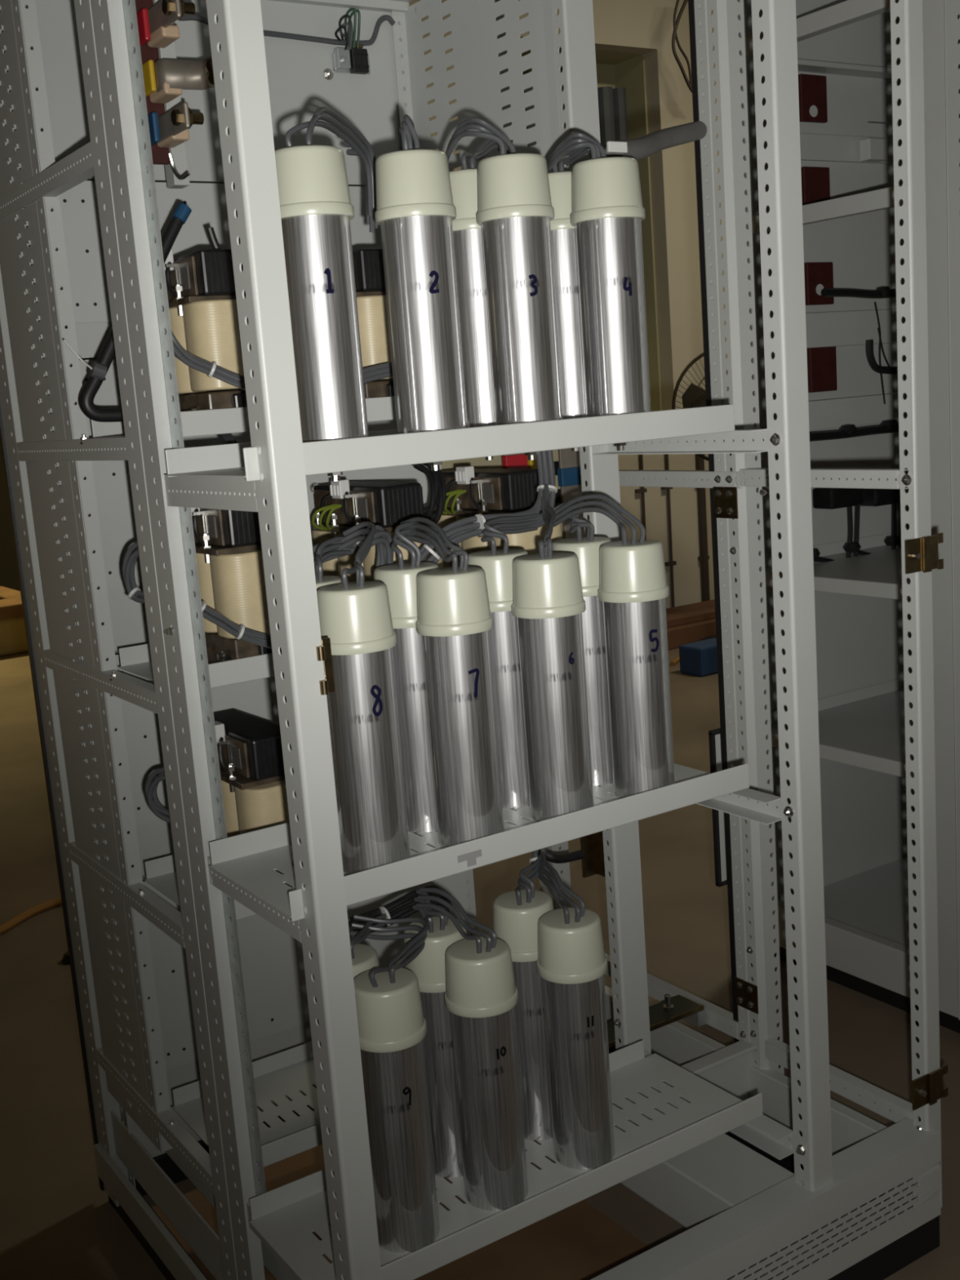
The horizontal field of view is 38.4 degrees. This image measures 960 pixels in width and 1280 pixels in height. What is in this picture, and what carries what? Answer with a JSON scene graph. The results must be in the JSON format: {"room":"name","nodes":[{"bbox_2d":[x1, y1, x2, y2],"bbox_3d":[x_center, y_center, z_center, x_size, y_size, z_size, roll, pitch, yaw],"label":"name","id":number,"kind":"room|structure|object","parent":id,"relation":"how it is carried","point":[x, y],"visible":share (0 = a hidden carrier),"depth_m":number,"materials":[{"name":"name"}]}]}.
{"room":"electrical equipment room","nodes":[
{"label":"electrical equipment room","id":0,"kind":"room"},
{"bbox_2d":[0,648,959,1279],"bbox_3d":[-0.100,0.473,5.129,12.000,0.100,16.000,-11,12,-32],"label":"floor","id":1,"kind":"structure","parent":0,"point":[57,1222],"depth_m":2.98,"materials":[{"name":"concrete"}]},
{"bbox_2d":[0,441,20,591],"bbox_3d":[-3.915,-0.839,9.430,1.540,1.540,0.900,-11,12,-32],"label":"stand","id":2,"kind":"object","parent":1,"relation":"on","point":[9,578],"visible":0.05,"depth_m":9.42,"materials":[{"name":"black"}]},
{"bbox_2d":[0,586,28,656],"bbox_3d":[-3.483,-0.031,8.251,1.550,0.300,1.100,-11,12,-32],"label":"crate","id":3,"kind":"object","parent":1,"relation":"on","point":[13,640],"visible":0.43,"depth_m":8.13,"materials":[{"name":"cardboard"}]},
{"bbox_2d":[0,897,62,934],"bbox_3d":[-1.257,0.756,3.662,0.086,0.022,0.564,5,13,42],"label":"cord","id":4,"kind":"object","parent":1,"relation":"on","point":[37,909],"visible":0.56,"depth_m":3.72,"materials":[{"name":"brown plastic"}]},
{"bbox_2d":[61,951,70,964],"bbox_3d":[-1.009,0.784,3.413,0.059,0.020,0.059,-11,12,-32],"label":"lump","id":5,"kind":"object","parent":1,"relation":"on","point":[65,960],"visible":0.31,"depth_m":3.39,"materials":[{"name":"black"}]},
{"bbox_2d":[151,1144,651,1279],"bbox_3d":[-0.098,0.953,2.115,0.585,0.006,0.820,-11,12,-32],"label":"cardboard sheet","id":6,"kind":"object","parent":1,"relation":"on","point":[577,1242],"visible":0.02,"depth_m":2.12,"materials":[{"name":"brown cardboard"}]},
{"bbox_2d":[0,0,948,1279],"bbox_3d":[-0.028,-0.072,2.040,1.043,2.035,0.983,-11,12,-32],"label":"tall cabinet","id":7,"kind":"object","parent":1,"relation":"on","point":[169,996],"depth_m":1.93,"materials":[{"name":"grey metal"}]},
{"bbox_2d":[122,541,144,603],"bbox_3d":[-0.430,-0.088,1.746,0.051,0.086,0.020,0,11,24],"label":"cable bundle","id":8,"kind":"object","parent":7,"relation":"attached to","point":[129,561],"visible":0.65,"depth_m":1.75,"materials":[{"name":"grey plastic"}]},
{"bbox_2d":[144,767,170,823],"bbox_3d":[-0.411,0.204,1.792,0.052,0.080,0.018,-2,10,13],"label":"cable bundle","id":9,"kind":"object","parent":7,"relation":"attached to","point":[156,806],"visible":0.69,"depth_m":1.79,"materials":[{"name":"grey"}]},
{"bbox_2d":[100,0,222,188],"bbox_3d":[-0.260,0.070,1.712,0.135,1.852,0.750,-8,11,-20],"label":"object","id":10,"kind":"object","parent":7,"relation":"attached to","point":[165,76],"visible":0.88,"depth_m":1.84,"materials":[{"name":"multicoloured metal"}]},
{"bbox_2d":[118,643,284,689],"bbox_3d":[-0.178,-0.009,1.983,0.628,0.031,0.236,-11,12,-32],"label":"shelf","id":11,"kind":"object","parent":7,"relation":"in","point":[135,660],"visible":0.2,"depth_m":1.78,"materials":[{"name":"grey metal"}]},
{"bbox_2d":[162,498,281,664],"bbox_3d":[-0.346,-0.083,1.862,0.136,0.230,0.226,-11,12,-32],"label":"reactor","id":12,"kind":"object","parent":11,"relation":"on","point":[228,543],"visible":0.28,"depth_m":1.77,"materials":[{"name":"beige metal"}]},
{"bbox_2d":[194,592,281,649],"bbox_3d":[-0.285,-0.027,1.724,0.173,0.102,0.035,-7,10,-16],"label":"cable bundle","id":13,"kind":"object","parent":12,"relation":"attached to","point":[239,632],"visible":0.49,"depth_m":1.72,"materials":[{"name":"grey plastic"}]},
{"bbox_2d":[310,479,443,582],"bbox_3d":[-0.160,-0.118,1.981,0.136,0.230,0.226,-11,12,-32],"label":"reactor","id":14,"kind":"object","parent":11,"relation":"on","point":[342,504],"visible":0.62,"depth_m":1.92,"materials":[{"name":"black metal"}]},
{"bbox_2d":[411,462,446,523],"bbox_3d":[-0.075,-0.221,1.997,0.051,0.108,0.082,-6,10,-11],"label":"cable bundle","id":15,"kind":"object","parent":14,"relation":"attached to","point":[437,486],"visible":0.74,"depth_m":1.99,"materials":[{"name":"black rubber"}]},
{"bbox_2d":[432,466,562,567],"bbox_3d":[0.016,-0.151,2.094,0.136,0.230,0.226,-11,12,-32],"label":"reactor","id":16,"kind":"object","parent":11,"relation":"on","point":[471,491],"visible":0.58,"depth_m":2.02,"materials":[{"name":"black metal"}]},
{"bbox_2d":[90,395,396,438],"bbox_3d":[-0.202,-0.319,1.928,0.628,0.031,0.236,-11,12,-32],"label":"shelf","id":17,"kind":"object","parent":7,"relation":"in","point":[224,420],"visible":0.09,"depth_m":1.72,"materials":[{"name":"grey metal"}]},
{"bbox_2d":[63,327,148,422],"bbox_3d":[-0.471,-0.358,1.754,0.111,0.160,0.029,-11,12,-32],"label":"cable","id":18,"kind":"object","parent":17,"relation":"on","point":[99,369],"visible":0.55,"depth_m":1.75,"materials":[{"name":"black rubber"}]},
{"bbox_2d":[160,248,256,411],"bbox_3d":[-0.369,-0.393,1.807,0.136,0.230,0.226,-11,12,-32],"label":"reactor","id":19,"kind":"object","parent":17,"relation":"on","point":[201,284],"visible":0.33,"depth_m":1.72,"materials":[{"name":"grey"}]},
{"bbox_2d":[157,202,191,264],"bbox_3d":[-0.401,-0.499,1.749,0.081,0.110,0.021,-11,12,-32],"label":"cable","id":20,"kind":"object","parent":19,"relation":"attached to","point":[183,211],"visible":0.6,"depth_m":1.75,"materials":[{"name":"black rubber"}]},
{"bbox_2d":[206,226,221,248],"bbox_3d":[-0.336,-0.498,1.759,0.022,0.056,0.009,-11,12,-32],"label":"cable","id":21,"kind":"object","parent":19,"relation":"attached to","point":[211,233],"visible":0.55,"depth_m":1.75,"materials":[{"name":"black rubber"}]},
{"bbox_2d":[217,433,237,444],"bbox_3d":[-0.319,-0.253,1.747,0.038,0.052,0.017,-6,10,-7],"label":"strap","id":22,"kind":"object","parent":17,"relation":"hanging from","point":[226,438],"visible":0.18,"depth_m":1.74,"materials":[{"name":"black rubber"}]},
{"bbox_2d":[352,248,394,398],"bbox_3d":[-0.183,-0.428,1.926,0.136,0.230,0.226,-11,12,-32],"label":"reactor","id":23,"kind":"object","parent":17,"relation":"on","point":[368,263],"visible":0.13,"depth_m":1.83,"materials":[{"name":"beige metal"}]},
{"bbox_2d":[172,1040,329,1167],"bbox_3d":[-0.130,0.641,2.098,0.628,0.031,0.236,-11,12,-32],"label":"shelf","id":24,"kind":"object","parent":7,"relation":"in","point":[277,1076],"visible":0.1,"depth_m":2.02,"materials":[{"name":"grey metal"}]},
{"bbox_2d":[165,329,392,390],"bbox_3d":[-0.230,-0.354,1.700,0.340,0.110,0.039,-8,11,-22],"label":"cable bundle","id":25,"kind":"object","parent":7,"relation":"attached to","point":[380,371],"visible":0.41,"depth_m":1.67,"materials":[{"name":"grey"}]},
{"bbox_2d":[177,13,395,45],"bbox_3d":[-0.305,-0.911,2.037,0.099,0.091,0.489,2,12,33],"label":"cable","id":26,"kind":"object","parent":7,"relation":"attached to","point":[201,19],"visible":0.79,"depth_m":2.13,"materials":[{"name":"grey plastic"}]},
{"bbox_2d":[144,817,531,920],"bbox_3d":[-0.155,0.296,2.037,0.628,0.031,0.236,-11,12,-32],"label":"shelf","id":27,"kind":"object","parent":7,"relation":"in","point":[161,873],"visible":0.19,"depth_m":1.96,"materials":[{"name":"grey metal"}]},
{"bbox_2d":[208,709,298,883],"bbox_3d":[-0.323,0.222,1.916,0.136,0.230,0.226,-11,12,-32],"label":"reactor","id":28,"kind":"object","parent":27,"relation":"on","point":[250,749],"visible":0.28,"depth_m":1.83,"materials":[{"name":"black metal"}]},
{"bbox_2d":[332,8,370,74],"bbox_3d":[-0.200,-0.938,2.159,0.068,0.092,0.030,-11,12,-32],"label":"block","id":29,"kind":"object","parent":7,"relation":"attached to","point":[355,60],"visible":1,"depth_m":2.16,"materials":[{"name":"black plastic"}]},
{"bbox_2d":[342,141,380,232],"bbox_3d":[-0.141,-0.544,1.654,0.023,0.104,0.052,4,13,39],"label":"cable bundle","id":30,"kind":"object","parent":7,"relation":"hanging from","point":[370,220],"visible":0.2,"depth_m":1.67,"materials":[{"name":"grey"}]},
{"bbox_2d":[347,884,453,936],"bbox_3d":[-0.097,0.358,1.790,0.034,0.058,0.181,6,14,44],"label":"cable bundle","id":31,"kind":"object","parent":7,"relation":"attached to","point":[406,910],"visible":0.42,"depth_m":1.78,"materials":[{"name":"black rubber"}]},
{"bbox_2d":[164,404,734,481],"bbox_3d":[-0.020,-0.235,1.618,0.655,0.033,0.226,-11,12,-32],"label":"shelf","id":32,"kind":"object","parent":7,"relation":"in","point":[384,448],"visible":0.9,"depth_m":1.53,"materials":[{"name":"grey metal"}]},
{"bbox_2d":[274,106,376,481],"bbox_3d":[-0.164,-0.384,1.546,0.089,0.397,0.271,-3,10,5],"label":"capacitor","id":33,"kind":"object","parent":32,"relation":"on","point":[317,210],"visible":0.85,"depth_m":1.43,"materials":[{"name":"metal"}]},
{"bbox_2d":[374,114,467,470],"bbox_3d":[-0.079,-0.392,1.575,0.089,0.390,0.193,-7,10,-15],"label":"capacitor","id":34,"kind":"object","parent":32,"relation":"on","point":[415,211],"visible":0.93,"depth_m":1.50,"materials":[{"name":"metal"}]},
{"bbox_2d":[448,138,511,460],"bbox_3d":[0.025,-0.427,1.704,0.169,0.400,0.089,-14,14,-43],"label":"capacitor","id":35,"kind":"object","parent":32,"relation":"on","point":[467,233],"visible":0.48,"depth_m":1.64,"materials":[{"name":"metal"}]},
{"bbox_2d":[419,449,557,564],"bbox_3d":[0.011,-0.187,1.794,0.238,0.195,0.048,-11,12,-32],"label":"cable bundle","id":36,"kind":"object","parent":32,"relation":"hanging from","point":[457,531],"visible":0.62,"depth_m":1.79,"materials":[{"name":"grey plastic"}]},
{"bbox_2d":[444,116,562,460],"bbox_3d":[0.026,-0.410,1.628,0.089,0.393,0.165,-11,12,-32],"label":"capacitor","id":37,"kind":"object","parent":32,"relation":"on","point":[515,213],"visible":0.91,"depth_m":1.57,"materials":[{"name":"metal"}]},
{"bbox_2d":[547,146,591,451],"bbox_3d":[0.139,-0.448,1.778,0.174,0.399,0.089,-14,14,-42],"label":"capacitor","id":38,"kind":"object","parent":32,"relation":"on","point":[563,237],"visible":0.38,"depth_m":1.71,"materials":[{"name":"metal"}]},
{"bbox_2d":[546,132,650,450],"bbox_3d":[0.137,-0.425,1.706,0.089,0.379,0.175,-11,12,-32],"label":"capacitor","id":39,"kind":"object","parent":32,"relation":"on","point":[608,212],"visible":0.89,"depth_m":1.64,"materials":[{"name":"metal"}]},
{"bbox_2d":[440,454,503,471],"bbox_3d":[-0.027,-0.273,2.482,0.240,0.155,0.110,-11,12,-32],"label":"housing","id":40,"kind":"object","parent":7,"relation":"attached to","point":[481,462],"visible":0.02,"depth_m":2.44,"materials":[{"name":"beige plastic"}]},
{"bbox_2d":[208,763,749,921],"bbox_3d":[0.014,0.215,1.698,0.655,0.033,0.226,-11,12,-32],"label":"shelf","id":41,"kind":"object","parent":7,"relation":"in","point":[251,860],"visible":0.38,"depth_m":1.62,"materials":[{"name":"grey metal"}]},
{"bbox_2d":[278,536,355,630],"bbox_3d":[-0.183,0.073,1.646,0.089,0.384,0.142,-4,10,4],"label":"capacitor","id":42,"kind":"object","parent":41,"relation":"on","point":[322,580],"visible":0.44,"depth_m":1.61,"materials":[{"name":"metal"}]},
{"bbox_2d":[312,524,393,568],"bbox_3d":[-0.160,-0.093,1.690,0.036,0.086,0.150,5,13,41],"label":"cable bundle","id":43,"kind":"object","parent":42,"relation":"attached to","point":[384,553],"visible":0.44,"depth_m":1.72,"materials":[{"name":"grey plastic"}]},
{"bbox_2d":[316,521,410,875],"bbox_3d":[-0.124,0.070,1.593,0.092,0.400,0.197,-3,10,10],"label":"capacitor","id":44,"kind":"object","parent":41,"relation":"on","point":[356,617],"visible":0.94,"depth_m":1.51,"materials":[{"name":"metal"}]},
{"bbox_2d":[373,521,445,833],"bbox_3d":[-0.077,0.048,1.719,0.089,0.392,0.154,-4,10,4],"label":"capacitor","id":45,"kind":"object","parent":41,"relation":"on","point":[400,579],"visible":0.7,"depth_m":1.65,"materials":[{"name":"metal"}]},
{"bbox_2d":[400,516,504,847],"bbox_3d":[-0.052,0.055,1.654,0.089,0.397,0.194,-11,12,-32],"label":"capacitor","id":46,"kind":"object","parent":41,"relation":"on","point":[455,622],"visible":0.87,"depth_m":1.58,"materials":[{"name":"metal"}]},
{"bbox_2d":[467,512,540,810],"bbox_3d":[0.059,0.032,1.784,0.163,0.382,0.089,-13,13,-41],"label":"capacitor","id":47,"kind":"object","parent":41,"relation":"on","point":[497,564],"visible":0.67,"depth_m":1.73,"materials":[{"name":"metal"}]},
{"bbox_2d":[511,484,593,822],"bbox_3d":[0.109,0.017,1.750,0.089,0.416,0.237,-1,10,17],"label":"capacitor","id":48,"kind":"object","parent":41,"relation":"on","point":[548,606],"visible":0.96,"depth_m":1.65,"materials":[{"name":"metal"}]},
{"bbox_2d":[552,502,613,786],"bbox_3d":[0.143,0.013,1.830,0.090,0.390,0.089,-2,10,14],"label":"capacitor","id":49,"kind":"object","parent":41,"relation":"on","point":[587,548],"visible":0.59,"depth_m":1.79,"materials":[{"name":"metal"}]},
{"bbox_2d":[553,494,675,798],"bbox_3d":[0.175,0.012,1.790,0.089,0.402,0.180,-11,12,-32],"label":"capacitor","id":50,"kind":"object","parent":41,"relation":"on","point":[633,589],"visible":0.94,"depth_m":1.73,"materials":[{"name":"metal"}]},
{"bbox_2d":[248,1040,763,1279],"bbox_3d":[0.048,0.666,1.778,0.655,0.033,0.226,-11,12,-32],"label":"shelf","id":51,"kind":"object","parent":7,"relation":"in","point":[286,1216],"visible":0.46,"depth_m":1.73,"materials":[{"name":"grey metal"}]},
{"bbox_2d":[313,913,386,1002],"bbox_3d":[-0.137,0.537,1.711,0.126,0.364,0.089,-11,12,-32],"label":"capacitor","id":52,"kind":"object","parent":51,"relation":"on","point":[364,957],"visible":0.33,"depth_m":1.67,"materials":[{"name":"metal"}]},
{"bbox_2d":[349,914,439,1253],"bbox_3d":[-0.097,0.538,1.670,0.100,0.371,0.187,-5,10,-2],"label":"capacitor","id":53,"kind":"object","parent":51,"relation":"on","point":[392,1022],"visible":0.91,"depth_m":1.59,"materials":[{"name":"metal"}]},
{"bbox_2d":[404,888,466,1177],"bbox_3d":[-0.046,0.512,1.768,0.089,0.379,0.089,-11,12,-32],"label":"capacitor","id":54,"kind":"object","parent":51,"relation":"on","point":[428,966],"visible":0.53,"depth_m":1.73,"materials":[{"name":"metal"}]},
{"bbox_2d":[415,887,528,1210],"bbox_3d":[-0.013,0.511,1.720,0.089,0.392,0.164,-11,12,-32],"label":"capacitor","id":55,"kind":"object","parent":51,"relation":"on","point":[482,993],"visible":1,"depth_m":1.66,"materials":[{"name":"metal"}]},
{"bbox_2d":[493,848,553,1141],"bbox_3d":[0.076,0.485,1.845,0.112,0.388,0.089,-11,12,-32],"label":"capacitor","id":56,"kind":"object","parent":51,"relation":"on","point":[517,913],"visible":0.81,"depth_m":1.80,"materials":[{"name":"metal"}]},
{"bbox_2d":[537,851,614,1169],"bbox_3d":[0.103,0.492,1.804,0.089,0.385,0.181,-9,11,-25],"label":"capacitor","id":57,"kind":"object","parent":51,"relation":"on","point":[572,961],"visible":1,"depth_m":1.73,"materials":[{"name":"metal"}]},
{"bbox_2d":[528,847,555,887],"bbox_3d":[0.087,0.315,1.904,0.027,0.070,0.041,3,12,34],"label":"cable bundle","id":58,"kind":"object","parent":7,"relation":"attached to","point":[535,855],"visible":0.29,"depth_m":1.90,"materials":[{"name":"grey"}]},
{"bbox_2d":[502,446,589,538],"bbox_3d":[0.123,-0.284,2.442,0.200,0.390,0.029,-11,12,-32],"label":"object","id":59,"kind":"object","parent":7,"relation":"attached to","point":[569,474],"visible":0.25,"depth_m":2.45,"materials":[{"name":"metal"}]},
{"bbox_2d":[552,449,564,538],"bbox_3d":[0.128,-0.299,2.494,0.030,0.300,0.054,-11,12,-32],"label":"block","id":60,"kind":"object","parent":7,"relation":"attached to","point":[557,501],"visible":0.1,"depth_m":2.47,"materials":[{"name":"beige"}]},
{"bbox_2d":[537,848,584,863],"bbox_3d":[0.138,0.366,2.356,0.088,0.038,0.031,-8,11,-19],"label":"cable","id":61,"kind":"object","parent":7,"relation":"attached to","point":[578,855],"visible":0.83,"depth_m":2.35,"materials":[{"name":"black rubber"}]},
{"bbox_2d":[604,120,706,160],"bbox_3d":[0.249,-0.694,1.904,0.036,0.104,0.420,1,11,25],"label":"cable conduit","id":62,"kind":"object","parent":7,"relation":"attached to","point":[642,148],"visible":0.91,"depth_m":1.86,"materials":[{"name":"grey plastic"}]},
{"bbox_2d":[607,995,706,1048],"bbox_3d":[0.265,0.660,2.352,0.283,0.066,0.064,-11,12,-32],"label":"earth busbar","id":63,"kind":"object","parent":7,"relation":"attached to","point":[671,1010],"visible":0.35,"depth_m":2.38,"materials":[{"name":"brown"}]},
{"bbox_2d":[669,655,679,666],"bbox_3d":[1.053,0.035,6.766,0.032,0.024,0.810,0,11,24],"label":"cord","id":64,"kind":"object","parent":1,"relation":"on","point":[673,662],"visible":0.2,"depth_m":6.43,"materials":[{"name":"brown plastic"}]},
{"bbox_2d":[666,599,715,650],"bbox_3d":[1.054,-0.079,7.062,1.050,0.140,0.350,-11,12,-32],"label":"wooden pallet","id":65,"kind":"object","parent":1,"relation":"on","point":[694,622],"visible":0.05,"depth_m":6.90,"materials":[{"name":"brown wood"}]},
{"bbox_2d":[679,638,717,676],"bbox_3d":[1.031,0.077,6.221,0.220,0.130,0.150,-11,12,-32],"label":"box","id":66,"kind":"object","parent":1,"relation":"on","point":[700,658],"visible":0.71,"depth_m":6.14,"materials":[{"name":"blue plastic"}]},
{"bbox_2d":[671,352,739,657],"bbox_3d":[1.210,-0.671,6.577,0.437,1.449,0.437,5,14,44],"label":"pedestal fan","id":67,"kind":"object","parent":1,"relation":"on","point":[694,396],"visible":0.08,"depth_m":6.48,"materials":[{"name":"grey metal"}]},
{"bbox_2d":[737,0,959,1033],"bbox_3d":[1.212,-0.294,2.573,0.697,2.104,1.384,-11,12,-32],"label":"tall cabinet","id":68,"kind":"object","parent":1,"relation":"on","point":[844,46],"visible":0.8,"depth_m":3.02,"materials":[{"name":"metal"}]},
{"bbox_2d":[760,531,911,600],"bbox_3d":[0.985,-0.177,2.970,0.668,0.058,0.486,-11,12,-32],"label":"shelf","id":69,"kind":"object","parent":68,"relation":"attached to","point":[868,563],"depth_m":2.96,"materials":[{"name":"metal"}]},
{"bbox_2d":[765,677,914,777],"bbox_3d":[1.011,0.172,3.032,0.668,0.058,0.486,-11,12,-32],"label":"shelf","id":70,"kind":"object","parent":68,"relation":"attached to","point":[862,724],"depth_m":3.02,"materials":[{"name":"metal"}]},
{"bbox_2d":[408,0,728,608],"bbox_3d":[1.606,-2.261,7.482,5.800,4.200,0.100,-11,12,-32],"label":"wall","id":71,"kind":"structure","parent":0,"point":[646,27],"depth_m":7.07,"materials":[{"name":"beige paint"}]},
{"bbox_2d":[508,84,627,166],"bbox_3d":[0.356,-2.183,6.937,1.075,1.180,0.115,-11,12,-32],"label":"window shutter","id":72,"kind":"object","parent":71,"relation":"attached to","point":[612,110],"visible":0.06,"depth_m":7.06,"materials":[{"name":"grey metal"}]},
{"bbox_2d":[521,46,662,443],"bbox_3d":[0.375,-1.934,6.929,1.140,2.010,0.270,-11,12,-32],"label":"trim","id":73,"kind":"structure","parent":71,"relation":"attached to","point":[615,69],"depth_m":7.09,"materials":[{"name":"beige"}]},
{"bbox_2d":[634,454,646,539],"bbox_3d":[0.840,-0.595,7.110,0.060,1.070,0.025,-11,12,-32],"label":"conduit","id":74,"kind":"object","parent":71,"relation":"attached to","point":[642,490],"visible":0.27,"depth_m":7.08,"materials":[{"name":"brown"}]},
{"bbox_2d":[661,453,676,607],"bbox_3d":[0.986,-0.623,7.204,0.060,1.070,0.025,-11,12,-32],"label":"conduit","id":75,"kind":"object","parent":71,"relation":"attached to","point":[671,562],"visible":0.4,"depth_m":7.22,"materials":[{"name":"brown"}]},
{"bbox_2d":[671,0,692,93],"bbox_3d":[1.002,-2.922,6.755,0.158,0.501,0.018,-11,12,-32],"label":"wires","id":76,"kind":"object","parent":71,"relation":"hanging from","point":[676,22],"visible":0.85,"depth_m":6.72,"materials":[{"name":"brown"}]},
{"bbox_2d":[695,440,710,601],"bbox_3d":[1.181,-0.659,7.326,0.060,1.070,0.044,-11,12,-32],"label":"conduit","id":77,"kind":"object","parent":71,"relation":"attached to","point":[704,558],"visible":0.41,"depth_m":7.33,"materials":[{"name":"brown"}]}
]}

